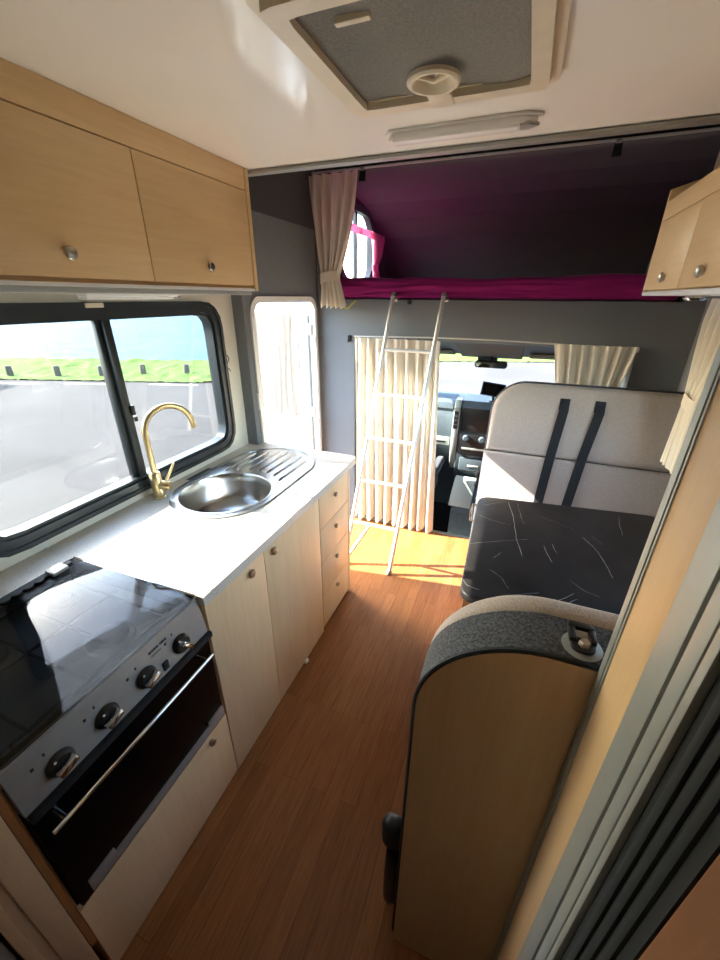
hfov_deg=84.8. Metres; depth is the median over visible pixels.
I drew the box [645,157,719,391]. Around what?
wall
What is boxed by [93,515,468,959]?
floor
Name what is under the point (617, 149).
strap
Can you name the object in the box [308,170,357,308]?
curtain
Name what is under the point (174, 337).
sky
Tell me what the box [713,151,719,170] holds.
curtain
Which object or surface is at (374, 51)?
blind
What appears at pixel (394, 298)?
ladder
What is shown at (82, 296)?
lamp
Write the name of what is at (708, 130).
track
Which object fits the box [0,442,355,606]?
countertop
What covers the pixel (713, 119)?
trim
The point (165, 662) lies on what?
rocker switch
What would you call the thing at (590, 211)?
alcove wall
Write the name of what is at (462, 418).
dashboard
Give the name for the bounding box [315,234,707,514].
wall
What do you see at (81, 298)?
diffuser
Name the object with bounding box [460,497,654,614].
table
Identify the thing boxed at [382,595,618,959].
bench
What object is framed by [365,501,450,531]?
floor
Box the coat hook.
[347,335,351,341]
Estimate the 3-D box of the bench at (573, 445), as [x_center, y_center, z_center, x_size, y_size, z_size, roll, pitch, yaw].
[1.134,0.177,2.197,0.956,1.284,0.746,10,26,19]
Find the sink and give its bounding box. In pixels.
[169,448,313,518]
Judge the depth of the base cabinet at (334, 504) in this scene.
2.18 m
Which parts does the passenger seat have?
armrest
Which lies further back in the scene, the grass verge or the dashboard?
the grass verge
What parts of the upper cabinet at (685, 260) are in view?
knob, door, door, knob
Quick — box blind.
[295,0,531,102]
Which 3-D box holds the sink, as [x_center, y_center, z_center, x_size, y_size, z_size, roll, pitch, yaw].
[-0.552,0.049,1.997,0.476,0.158,0.842,10,26,19]
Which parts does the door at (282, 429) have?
pocket panel, hinge rod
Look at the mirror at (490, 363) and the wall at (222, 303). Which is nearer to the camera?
the wall at (222, 303)
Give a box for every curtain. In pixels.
[255,311,297,415]
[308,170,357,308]
[351,223,384,277]
[355,337,439,532]
[555,344,638,386]
[660,299,719,473]
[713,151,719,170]
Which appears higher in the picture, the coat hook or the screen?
the coat hook
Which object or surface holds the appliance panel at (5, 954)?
on the floor at (288, 863)
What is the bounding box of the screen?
[480,381,505,401]
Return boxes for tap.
[141,403,195,499]
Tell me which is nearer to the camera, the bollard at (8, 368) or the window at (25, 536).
the window at (25, 536)
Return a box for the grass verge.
[0,353,554,382]
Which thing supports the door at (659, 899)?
in the door frame
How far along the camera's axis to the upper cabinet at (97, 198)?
1.14 m
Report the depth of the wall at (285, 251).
2.30 m
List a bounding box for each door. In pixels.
[249,296,321,450]
[560,673,719,959]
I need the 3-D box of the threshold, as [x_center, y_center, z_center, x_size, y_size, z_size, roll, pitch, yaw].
[-0.010,0.467,3.071,0.016,0.007,0.420,10,26,19]
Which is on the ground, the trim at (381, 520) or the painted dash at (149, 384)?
the painted dash at (149, 384)
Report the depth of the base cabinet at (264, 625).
1.61 m
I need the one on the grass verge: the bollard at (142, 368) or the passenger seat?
the bollard at (142, 368)
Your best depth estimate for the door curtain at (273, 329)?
2.98 m
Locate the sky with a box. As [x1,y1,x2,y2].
[0,302,310,359]
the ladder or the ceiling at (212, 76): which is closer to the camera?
the ceiling at (212, 76)
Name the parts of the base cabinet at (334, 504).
drawer, drawer, drawer, drawer, panel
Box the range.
[0,556,223,905]
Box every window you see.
[0,301,235,557]
[341,202,373,277]
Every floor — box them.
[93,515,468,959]
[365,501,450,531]
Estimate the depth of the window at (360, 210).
3.33 m
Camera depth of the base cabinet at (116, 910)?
1.16 m
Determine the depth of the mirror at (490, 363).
3.24 m
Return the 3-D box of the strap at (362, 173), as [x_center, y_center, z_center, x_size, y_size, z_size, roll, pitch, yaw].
[0.014,-1.739,2.244,0.040,0.068,0.022,10,26,19]
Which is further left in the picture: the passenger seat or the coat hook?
the coat hook
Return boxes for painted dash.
[1,383,40,383]
[65,383,105,384]
[149,384,185,384]
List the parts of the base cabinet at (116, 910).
knob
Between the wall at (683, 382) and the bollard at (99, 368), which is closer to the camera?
the wall at (683, 382)
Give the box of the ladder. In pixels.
[350,292,448,575]
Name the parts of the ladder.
rail, rail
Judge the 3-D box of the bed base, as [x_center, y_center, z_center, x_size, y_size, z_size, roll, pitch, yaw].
[1.071,-1.424,3.169,2.300,0.044,1.650,10,26,19]
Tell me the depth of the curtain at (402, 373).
2.92 m
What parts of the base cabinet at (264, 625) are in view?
door, knob, knob, door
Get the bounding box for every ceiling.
[0,0,719,170]
[440,342,554,360]
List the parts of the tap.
lever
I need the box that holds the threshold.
[350,526,368,552]
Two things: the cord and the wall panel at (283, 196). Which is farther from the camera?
the cord
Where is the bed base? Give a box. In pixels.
[364,299,670,301]
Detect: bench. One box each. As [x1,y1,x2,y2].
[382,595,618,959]
[462,381,684,607]
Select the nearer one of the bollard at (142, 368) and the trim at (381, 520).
the trim at (381, 520)
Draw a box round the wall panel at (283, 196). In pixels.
[248,170,314,229]
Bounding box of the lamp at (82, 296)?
[76,293,180,299]
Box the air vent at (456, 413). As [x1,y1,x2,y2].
[453,411,458,428]
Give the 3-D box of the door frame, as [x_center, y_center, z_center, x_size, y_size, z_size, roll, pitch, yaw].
[0.616,0.492,0.420,0.693,2.200,0.202,10,26,19]
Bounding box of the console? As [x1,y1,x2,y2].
[447,470,479,536]
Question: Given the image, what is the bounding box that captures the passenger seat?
[373,456,444,527]
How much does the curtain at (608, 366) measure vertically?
0.535 m
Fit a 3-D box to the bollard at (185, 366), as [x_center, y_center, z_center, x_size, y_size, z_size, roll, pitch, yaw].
[-5.980,-3.822,13.569,0.201,0.345,0.185,10,26,19]
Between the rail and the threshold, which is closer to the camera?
the rail
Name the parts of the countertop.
vent strip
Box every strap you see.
[359,167,365,181]
[611,138,622,157]
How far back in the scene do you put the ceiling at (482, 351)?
3.01 m
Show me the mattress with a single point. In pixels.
(619, 286)
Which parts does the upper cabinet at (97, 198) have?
knob, door, light rail, door, knob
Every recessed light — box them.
[385,110,543,146]
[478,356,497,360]
[682,295,710,301]
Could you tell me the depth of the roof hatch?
0.80 m
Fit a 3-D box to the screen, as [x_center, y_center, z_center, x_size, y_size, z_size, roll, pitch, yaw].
[1.162,-0.773,3.442,0.206,0.179,0.108,10,26,19]
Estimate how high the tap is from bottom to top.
0.409 m
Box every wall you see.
[0,293,247,571]
[231,197,386,450]
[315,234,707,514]
[356,136,719,277]
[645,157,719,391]
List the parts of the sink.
bowl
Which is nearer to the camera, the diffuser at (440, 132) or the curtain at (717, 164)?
the diffuser at (440, 132)
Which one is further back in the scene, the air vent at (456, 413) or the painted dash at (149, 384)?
the painted dash at (149, 384)
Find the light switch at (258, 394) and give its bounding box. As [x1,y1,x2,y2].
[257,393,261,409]
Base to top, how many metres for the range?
0.557 m
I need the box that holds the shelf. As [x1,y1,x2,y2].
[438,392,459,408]
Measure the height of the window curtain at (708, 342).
0.749 m
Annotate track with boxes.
[312,124,719,174]
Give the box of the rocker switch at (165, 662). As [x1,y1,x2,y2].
[162,659,169,670]
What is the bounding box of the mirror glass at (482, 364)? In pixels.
[476,361,505,367]
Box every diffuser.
[78,297,173,299]
[392,124,518,146]
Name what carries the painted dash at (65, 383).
on the ground
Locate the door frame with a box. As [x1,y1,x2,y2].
[492,344,719,959]
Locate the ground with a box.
[0,361,554,531]
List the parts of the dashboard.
door card handle, trim, heater panel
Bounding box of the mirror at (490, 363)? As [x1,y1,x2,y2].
[474,357,507,368]
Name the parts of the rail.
rail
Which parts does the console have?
gear lever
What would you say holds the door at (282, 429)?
in the wall at (285, 251)
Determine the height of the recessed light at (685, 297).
0.018 m
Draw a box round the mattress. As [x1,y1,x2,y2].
[340,273,678,300]
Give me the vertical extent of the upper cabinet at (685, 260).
0.400 m
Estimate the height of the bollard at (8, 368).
0.345 m
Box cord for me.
[344,299,356,308]
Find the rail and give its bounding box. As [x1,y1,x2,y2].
[354,336,639,352]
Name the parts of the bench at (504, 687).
backrest, anchor plate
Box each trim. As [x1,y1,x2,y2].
[248,114,719,176]
[355,514,469,538]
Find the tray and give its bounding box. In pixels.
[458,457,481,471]
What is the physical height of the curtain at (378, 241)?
0.397 m
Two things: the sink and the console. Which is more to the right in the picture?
the console
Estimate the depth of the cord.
2.69 m
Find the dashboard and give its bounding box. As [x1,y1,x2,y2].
[434,391,495,503]
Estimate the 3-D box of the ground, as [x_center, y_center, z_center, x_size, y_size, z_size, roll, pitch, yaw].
[3.635,-1.642,9.504,120.000,0.050,140.000,10,26,19]
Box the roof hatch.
[245,0,571,117]
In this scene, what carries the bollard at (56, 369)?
on the grass verge
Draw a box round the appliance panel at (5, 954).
[0,941,17,959]
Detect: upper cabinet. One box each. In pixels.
[0,57,258,294]
[642,167,719,295]
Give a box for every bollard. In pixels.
[5,365,13,375]
[53,365,61,375]
[97,365,102,375]
[139,364,145,373]
[183,364,189,373]
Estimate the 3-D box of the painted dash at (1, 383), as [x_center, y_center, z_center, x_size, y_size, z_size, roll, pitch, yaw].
[-10.573,-2.974,12.122,1.500,0.004,0.100,2,25,2]
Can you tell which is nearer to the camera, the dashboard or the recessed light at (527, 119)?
the recessed light at (527, 119)
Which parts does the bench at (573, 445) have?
seat, backrest, backrest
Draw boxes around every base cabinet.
[0,713,236,959]
[0,816,99,959]
[199,500,323,768]
[318,471,349,626]

